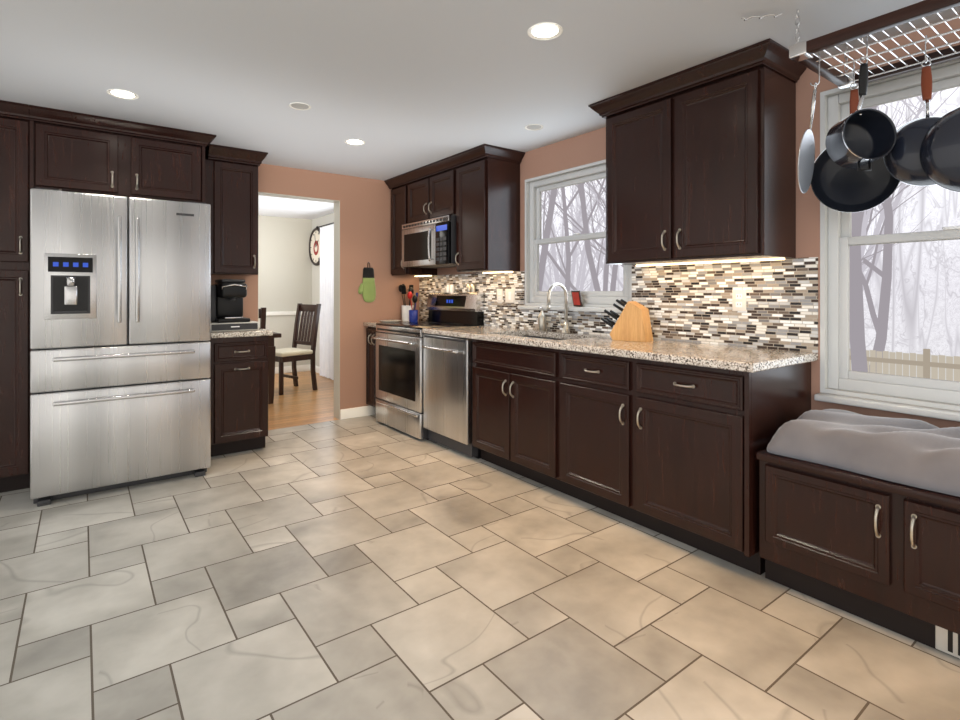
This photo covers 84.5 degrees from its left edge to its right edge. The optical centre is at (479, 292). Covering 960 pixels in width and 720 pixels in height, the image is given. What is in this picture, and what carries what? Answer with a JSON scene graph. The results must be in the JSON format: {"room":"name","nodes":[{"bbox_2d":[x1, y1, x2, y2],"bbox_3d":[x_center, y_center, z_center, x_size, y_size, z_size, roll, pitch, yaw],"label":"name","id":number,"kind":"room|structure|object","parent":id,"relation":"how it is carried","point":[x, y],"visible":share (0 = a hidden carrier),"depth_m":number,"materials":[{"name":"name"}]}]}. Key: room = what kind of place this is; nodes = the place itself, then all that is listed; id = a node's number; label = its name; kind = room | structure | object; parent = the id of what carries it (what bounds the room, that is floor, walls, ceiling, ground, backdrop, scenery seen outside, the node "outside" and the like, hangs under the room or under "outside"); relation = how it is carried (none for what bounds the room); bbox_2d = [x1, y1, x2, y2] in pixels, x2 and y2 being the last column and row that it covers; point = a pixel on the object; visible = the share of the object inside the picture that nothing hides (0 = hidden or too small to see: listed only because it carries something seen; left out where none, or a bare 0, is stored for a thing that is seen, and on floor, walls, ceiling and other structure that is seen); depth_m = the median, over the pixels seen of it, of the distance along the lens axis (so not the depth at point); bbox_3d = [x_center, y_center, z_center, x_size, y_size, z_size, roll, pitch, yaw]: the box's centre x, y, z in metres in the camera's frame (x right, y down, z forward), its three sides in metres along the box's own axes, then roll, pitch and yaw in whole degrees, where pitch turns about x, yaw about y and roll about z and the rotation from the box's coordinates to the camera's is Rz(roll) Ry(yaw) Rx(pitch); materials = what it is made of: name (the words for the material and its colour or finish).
{"room":"kitchen","nodes":[
{"label":"kitchen","id":0,"kind":"room"},
{"bbox_2d":[258,215,311,366],"bbox_3d":[-4.202,0.045,6.989,3.950,2.318,0.140,0,0,-37],"label":"wall","id":1,"kind":"structure","parent":0,"point":[284,262],"depth_m":7.87,"materials":[{"name":"beige paint"}]},
{"bbox_2d":[266,311,319,373],"bbox_3d":[-3.227,0.744,5.692,3.948,0.920,3.104,0,0,-37],"label":"trim","id":2,"kind":"structure","parent":1,"relation":"attached to","point":[300,368],"depth_m":7.89,"materials":[{"name":"white"}]},
{"bbox_2d":[258,195,333,219],"bbox_3d":[-3.246,-1.154,5.718,4.230,0.080,3.320,0,0,-37],"label":"ceiling","id":3,"kind":"structure","parent":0,"point":[267,205],"depth_m":7.03,"materials":[{"name":"white paint"}]},
{"bbox_2d":[268,371,338,429],"bbox_3d":[-3.225,1.229,5.690,4.230,0.050,3.390,0,0,-37],"label":"floor","id":4,"kind":"structure","parent":0,"point":[299,405],"depth_m":5.72,"materials":[{"name":"brown wood"}]},
{"bbox_2d":[258,307,265,328],"bbox_3d":[-2.347,0.674,5.060,0.470,1.060,0.537,0,0,-34],"label":"dining chair","id":5,"kind":"object","parent":4,"relation":"on","point":[261,312],"visible":0.03,"depth_m":4.97,"materials":[{"name":"brown wood"}]},
{"bbox_2d":[268,332,281,403],"bbox_3d":[-2.978,0.824,5.695,1.350,0.760,1.000,0,0,-37],"label":"dining table","id":6,"kind":"object","parent":4,"relation":"on","point":[271,348],"visible":0.17,"depth_m":5.69,"materials":[{"name":"brown wood"}]},
{"bbox_2d":[275,303,320,394],"bbox_3d":[-2.314,0.674,6.493,0.470,1.060,0.537,0,0,39],"label":"dining chair","id":7,"kind":"object","parent":4,"relation":"on","point":[293,354],"visible":0.81,"depth_m":6.50,"materials":[{"name":"brown wood"}]},
{"bbox_2d":[211,164,418,409],"bbox_3d":[-2.304,0.045,4.349,4.090,2.318,0.140,0,0,-37],"label":"wall","id":8,"kind":"structure","parent":0,"point":[365,203],"depth_m":5.09,"materials":[{"name":"paint"}]},
{"bbox_2d":[205,144,267,275],"bbox_3d":[-2.005,-0.627,4.231,0.485,0.972,0.405,0,0,-37],"label":"upper cabinet","id":9,"kind":"object","parent":8,"relation":"attached to","point":[231,173],"visible":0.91,"depth_m":4.12,"materials":[{"name":"brown wood"}]},
{"bbox_2d":[258,192,339,419],"bbox_3d":[-1.662,0.169,4.836,0.736,2.070,0.144,0,0,-37],"label":"trim","id":10,"kind":"structure","parent":8,"relation":"attached to","point":[336,202],"depth_m":5.04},
{"bbox_2d":[340,406,374,419],"bbox_3d":[-0.972,1.156,5.256,0.869,0.095,0.014,0,0,-37],"label":"baseboard","id":11,"kind":"structure","parent":8,"relation":"attached to","point":[348,413],"depth_m":5.09,"materials":[{"name":"white wood"}]},
{"bbox_2d":[358,262,375,301],"bbox_3d":[-1.100,-0.098,5.151,0.188,0.396,0.025,0,0,-37],"label":"oven mitt","id":12,"kind":"object","parent":8,"relation":"attached to","point":[367,288],"visible":1,"depth_m":5.15,"materials":[{"name":"green fabric"}]},
{"bbox_2d":[0,415,959,719],"bbox_3d":[-0.270,1.229,1.763,4.230,0.050,6.440,0,0,-37],"label":"floor","id":13,"kind":"structure","parent":0,"point":[364,567],"depth_m":1.97,"materials":[{"name":"beige tile"}]},
{"bbox_2d":[0,100,29,492],"bbox_3d":[-3.229,0.045,3.141,0.875,2.317,0.675,0,0,-37],"label":"pantry cabinet","id":14,"kind":"object","parent":13,"relation":"on","point":[14,117],"visible":0.92,"depth_m":3.15,"materials":[{"name":"black wood"}]},
{"bbox_2d":[30,187,210,506],"bbox_3d":[-2.360,0.306,3.507,0.910,1.796,0.850,0,0,-37],"label":"refrigerator","id":15,"kind":"object","parent":13,"relation":"on","point":[120,286],"visible":1,"depth_m":3.17,"materials":[{"name":"grey metal"}]},
{"bbox_2d":[29,105,215,394],"bbox_3d":[-2.474,0.045,3.710,1.012,2.317,0.675,0,0,-37],"label":"tall cabinet","id":16,"kind":"object","parent":13,"relation":"on","point":[70,151],"visible":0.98,"depth_m":3.44,"materials":[{"name":"brown wood"}]},
{"bbox_2d":[209,336,267,456],"bbox_3d":[-1.953,0.766,4.120,0.435,0.874,0.644,0,0,-37],"label":"base cabinet","id":17,"kind":"object","parent":13,"relation":"on","point":[239,365],"visible":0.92,"depth_m":3.91,"materials":[{"name":"black wood"}]},
{"bbox_2d":[211,328,272,337],"bbox_3d":[-1.944,0.309,4.130,0.459,0.038,0.641,0,0,-37],"label":"countertop","id":18,"kind":"structure","parent":17,"relation":"on","point":[261,332],"depth_m":3.90,"materials":[{"name":"stone"}]},
{"bbox_2d":[211,279,258,331],"bbox_3d":[-1.932,0.096,4.087,0.340,0.388,0.347,0,0,-37],"label":"coffee maker","id":19,"kind":"object","parent":18,"relation":"on","point":[227,296],"visible":0.91,"depth_m":3.99,"materials":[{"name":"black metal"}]},
{"bbox_2d":[366,327,376,414],"bbox_3d":[-0.793,0.766,5.208,0.639,0.874,0.297,0,0,-37],"label":"base cabinet","id":20,"kind":"object","parent":13,"relation":"on","point":[371,397],"visible":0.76,"depth_m":5.05,"materials":[{"name":"black wood"}]},
{"bbox_2d":[363,320,424,326],"bbox_3d":[-0.793,0.309,5.210,0.636,0.038,0.299,0,0,-37],"label":"countertop","id":21,"kind":"structure","parent":20,"relation":"on","point":[369,324],"depth_m":5.07,"materials":[{"name":"stone"}]},
{"bbox_2d":[379,320,401,321],"bbox_3d":[-0.873,0.281,5.151,0.224,0.016,0.224,0,0,-37],"label":"plate","id":22,"kind":"object","parent":21,"relation":"on","point":[379,320],"visible":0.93,"depth_m":5.17,"materials":[{"name":"white ceramic"}]},
{"bbox_2d":[398,284,413,320],"bbox_3d":[-0.742,0.102,5.330,0.158,0.376,0.212,0,0,-17],"label":"utensil crock","id":23,"kind":"object","parent":21,"relation":"on","point":[402,288],"visible":0.76,"depth_m":5.26,"materials":[{"name":"white ceramic"}]},
{"bbox_2d":[407,292,417,321],"bbox_3d":[-0.652,0.141,5.191,0.097,0.297,0.123,0,0,-37],"label":"utensil cup","id":24,"kind":"object","parent":21,"relation":"on","point":[413,314],"visible":1,"depth_m":5.16,"materials":[{"name":"blue ceramic"}]},
{"bbox_2d":[371,293,483,439],"bbox_3d":[-0.493,0.604,4.733,0.710,1.200,0.807,0,0,-37],"label":"stove","id":25,"kind":"object","parent":13,"relation":"on","point":[399,350],"visible":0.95,"depth_m":4.59,"materials":[{"name":"grey metal"}]},
{"bbox_2d":[450,285,454,292],"bbox_3d":[-0.261,-0.034,4.974,0.044,0.075,0.043,0,0,-37],"label":"shaker","id":26,"kind":"object","parent":25,"relation":"on","point":[452,288],"visible":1,"depth_m":4.96,"materials":[{"name":"white plastic"}]},
{"bbox_2d":[467,283,470,292],"bbox_3d":[-0.098,-0.039,4.758,0.044,0.085,0.043,0,0,-37],"label":"shaker","id":27,"kind":"object","parent":25,"relation":"on","point":[468,284],"visible":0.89,"depth_m":4.74,"materials":[{"name":"silver metal"}]},
{"bbox_2d":[471,283,474,292],"bbox_3d":[-0.062,-0.039,4.710,0.044,0.085,0.043,0,0,-37],"label":"shaker","id":28,"kind":"object","parent":25,"relation":"on","point":[472,284],"visible":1,"depth_m":4.69,"materials":[{"name":"silver metal"}]},
{"bbox_2d":[422,334,480,458],"bbox_3d":[-0.060,0.768,4.164,0.662,0.872,0.607,0,0,-37],"label":"dishwasher","id":29,"kind":"object","parent":13,"relation":"on","point":[447,360],"visible":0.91,"depth_m":3.95,"materials":[{"name":"grey metal"}]},
{"bbox_2d":[472,339,810,574],"bbox_3d":[0.753,0.766,3.152,0.639,0.874,1.972,0,0,-37],"label":"base cabinet","id":30,"kind":"object","parent":13,"relation":"on","point":[670,450],"visible":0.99,"depth_m":2.62,"materials":[{"name":"black wood"}]},
{"bbox_2d":[422,325,817,372],"bbox_3d":[0.579,0.399,3.387,0.636,0.218,2.617,0,0,-37],"label":"countertop","id":31,"kind":"structure","parent":30,"relation":"on","point":[737,358],"depth_m":2.77,"materials":[{"name":"stone"}]},
{"bbox_2d":[538,307,545,330],"bbox_3d":[0.464,0.200,3.948,0.059,0.178,0.060,0,0,13],"label":"soap dispenser","id":32,"kind":"object","parent":31,"relation":"on","point":[541,318],"visible":0.95,"depth_m":3.92,"materials":[{"name":"silver metal"}]},
{"bbox_2d":[546,283,569,332],"bbox_3d":[0.537,0.111,3.718,0.219,0.356,0.095,0,0,-37],"label":"gooseneck faucet","id":33,"kind":"object","parent":31,"relation":"on","point":[565,325],"visible":1,"depth_m":3.74,"materials":[{"name":"silver metal"}]},
{"bbox_2d":[601,299,652,341],"bbox_3d":[0.882,0.165,3.197,0.298,0.249,0.105,0,0,41],"label":"knife block","id":34,"kind":"object","parent":31,"relation":"on","point":[633,324],"visible":1,"depth_m":3.13,"materials":[{"name":"brown wood"}]},
{"bbox_2d":[756,449,959,658],"bbox_3d":[1.929,0.931,1.607,0.619,0.544,1.867,0,0,-37],"label":"bench","id":35,"kind":"object","parent":13,"relation":"on","point":[884,553],"visible":0.95,"depth_m":1.90,"materials":[{"name":"black wood"}]},
{"bbox_2d":[767,409,959,496],"bbox_3d":[1.903,0.572,1.601,0.518,0.172,1.784,0,0,-37],"label":"pad","id":36,"kind":"object","parent":35,"relation":"on","point":[910,452],"visible":1,"depth_m":1.93,"materials":[{"name":"grey fabric"}]},
{"bbox_2d":[935,625,959,658],"bbox_3d":[1.615,1.152,1.673,0.007,0.096,0.270,0,0,-37],"label":"vent register","id":37,"kind":"object","parent":35,"relation":"attached to","point":[946,641],"visible":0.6,"depth_m":1.75,"materials":[{"name":"silver metal"}]},
{"bbox_2d":[0,0,959,180],"bbox_3d":[-0.291,-1.154,1.791,4.230,0.080,6.510,0,0,-37],"label":"ceiling","id":38,"kind":"structure","parent":0,"point":[421,83],"depth_m":2.54,"materials":[{"name":"grey paint"}]},
{"bbox_2d":[107,22,562,144],"bbox_3d":[-0.560,-1.111,2.910,2.388,0.004,2.205,0,0,-37],"label":"cans","id":39,"kind":"object","parent":38,"relation":"in","point":[546,31],"depth_m":2.91},
{"bbox_2d":[741,0,959,89],"bbox_3d":[1.710,-0.966,1.788,0.670,0.299,1.325,0,0,-37],"label":"pot rack","id":40,"kind":"object","parent":38,"relation":"hanging from","point":[803,52],"visible":0.99,"depth_m":2.04,"materials":[{"name":"silver metal"}]},
{"bbox_2d":[797,82,816,192],"bbox_3d":[1.313,-0.614,2.107,0.050,0.432,0.250,0,0,43],"label":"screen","id":41,"kind":"object","parent":40,"relation":"hanging from","point":[806,157],"visible":1,"depth_m":2.10,"materials":[{"name":"silver metal"}]},
{"bbox_2d":[810,83,899,212],"bbox_3d":[1.567,-0.599,2.213,0.314,0.533,0.085,0,0,37],"label":"pan","id":42,"kind":"object","parent":40,"relation":"hanging from","point":[841,189],"visible":0.63,"depth_m":2.24,"materials":[{"name":"metal"},{"name":"brown wood"},{"name":"chrome"}]},
{"bbox_2d":[825,57,896,170],"bbox_3d":[1.417,-0.658,1.977,0.195,0.424,0.134,0,0,1],"label":"saucepan","id":43,"kind":"object","parent":40,"relation":"hanging from","point":[866,135],"visible":1,"depth_m":1.97,"materials":[{"name":"black metal"}]},
{"bbox_2d":[883,59,941,185],"bbox_3d":[1.643,-0.631,1.939,0.260,0.479,0.100,0,0,33],"label":"saute pan","id":44,"kind":"object","parent":40,"relation":"hanging from","point":[903,162],"visible":0.65,"depth_m":1.94,"materials":[{"name":"metal"},{"name":"brown wood"},{"name":"chrome"}]},
{"bbox_2d":[919,107,959,191],"bbox_3d":[1.640,-0.596,1.742,0.300,0.529,0.074,0,0,44],"label":"frying pan","id":45,"kind":"object","parent":40,"relation":"hanging from","point":[939,152],"visible":1,"depth_m":1.78,"materials":[{"name":"metal"},{"name":"brown wood"},{"name":"chrome"}]},
{"bbox_2d":[312,16,959,427],"bbox_3d":[0.345,0.045,4.347,0.140,2.318,9.830,0,0,-37],"label":"wall","id":46,"kind":"structure","parent":0,"point":[590,147],"depth_m":2.58,"materials":[{"name":"brown paint"}]},
{"bbox_2d":[309,228,319,265],"bbox_3d":[-2.441,-0.681,7.895,0.044,0.570,0.570,0,0,-37],"label":"wall clock","id":47,"kind":"object","parent":46,"relation":"attached to","point":[314,241],"visible":0.76,"depth_m":7.91,"materials":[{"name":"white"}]},
{"bbox_2d":[384,144,524,276],"bbox_3d":[-0.297,-0.637,4.740,0.411,0.953,1.644,0,0,-37],"label":"upper cabinet","id":48,"kind":"object","parent":46,"relation":"attached to","point":[479,185],"visible":0.92,"depth_m":4.24,"materials":[{"name":"brown wood"}]},
{"bbox_2d":[402,215,455,267],"bbox_3d":[-0.362,-0.435,4.785,0.459,0.405,0.798,0,0,-37],"label":"over-the-range microwave","id":49,"kind":"object","parent":48,"relation":"attached to","point":[429,243],"visible":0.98,"depth_m":4.59,"materials":[{"name":"grey metal"}]},
{"bbox_2d":[497,289,514,302],"bbox_3d":[0.218,0.032,4.378,0.010,0.109,0.220,0,0,-37],"label":"outlet plates","id":50,"kind":"object","parent":46,"relation":"attached to","point":[509,293],"depth_m":4.36,"materials":[{"name":"beige plastic"}]},
{"bbox_2d":[518,159,631,312],"bbox_3d":[0.702,-0.381,3.830,0.189,1.030,1.094,0,0,-37],"label":"sink window","id":51,"kind":"structure","parent":46,"relation":"in","point":[592,301],"depth_m":3.97,"materials":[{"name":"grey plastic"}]},
{"bbox_2d":[571,290,582,306],"bbox_3d":[0.681,0.044,3.720,0.035,0.114,0.090,0,0,-29],"label":"picture frame","id":52,"kind":"object","parent":51,"relation":"in","point":[576,294],"visible":1,"depth_m":3.71,"materials":[{"name":"red wood"}]},
{"bbox_2d":[419,257,817,352],"bbox_3d":[0.493,0.061,4.026,0.007,0.458,3.740,0,0,-37],"label":"mosaic","id":53,"kind":"object","parent":46,"relation":"attached to","point":[685,302],"depth_m":2.99},
{"bbox_2d":[588,38,806,266],"bbox_3d":[1.121,-0.637,2.855,0.411,0.953,1.040,0,0,-37],"label":"upper cabinet","id":54,"kind":"object","parent":46,"relation":"attached to","point":[701,158],"visible":0.99,"depth_m":2.63,"materials":[{"name":"brown wood"}]},
{"bbox_2d":[732,290,745,310],"bbox_3d":[1.386,0.045,2.825,0.010,0.108,0.070,0,0,-37],"label":"outlet plates","id":55,"kind":"object","parent":46,"relation":"attached to","point":[738,300],"depth_m":2.83,"materials":[{"name":"beige plastic"}]},
{"bbox_2d":[814,59,959,421],"bbox_3d":[2.210,-0.223,1.809,0.209,1.464,1.852,0,0,-37],"label":"window","id":56,"kind":"structure","parent":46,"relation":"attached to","point":[939,398],"depth_m":2.43,"materials":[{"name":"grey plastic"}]},
{"bbox_3d":[-1.799,-0.946,7.000,0.094,0.040,1.869,0,0,-37],"label":"curtain rod","id":57,"kind":"object","parent":46,"relation":"attached to","visible":0},
{"bbox_2d":[320,224,333,379],"bbox_3d":[-2.125,0.133,7.388,0.073,2.118,0.620,0,0,-37],"label":"curtain","id":58,"kind":"object","parent":57,"relation":"hanging from","point":[327,232],"visible":0.85,"depth_m":7.33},
{"label":"outside","id":59,"kind":"structure","parent":0,"visible":0},
{"bbox_2d":[539,87,959,355],"bbox_3d":[18.930,-10.796,32.754,0.001,36.000,80.000,0,0,-37],"label":"sky","id":60,"kind":"structure","parent":59,"point":[924,307],"depth_m":27.58,"materials":[{"name":"white"}]},
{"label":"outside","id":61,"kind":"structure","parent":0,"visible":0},
{"bbox_2d":[851,350,953,380],"bbox_3d":[6.320,3.229,23.266,31.560,0.050,80.000,0,0,-37],"label":"ground","id":62,"kind":"structure","parent":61,"point":[869,350],"depth_m":22.51,"materials":[{"name":"white snow"}]},
{"bbox_2d":[850,349,959,381],"bbox_3d":[7.702,2.349,19.318,0.140,1.710,28.030,0,0,-37],"label":"picket","id":63,"kind":"object","parent":62,"relation":"on","point":[923,363],"visible":0.02,"depth_m":14.15,"materials":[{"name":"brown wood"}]}
]}

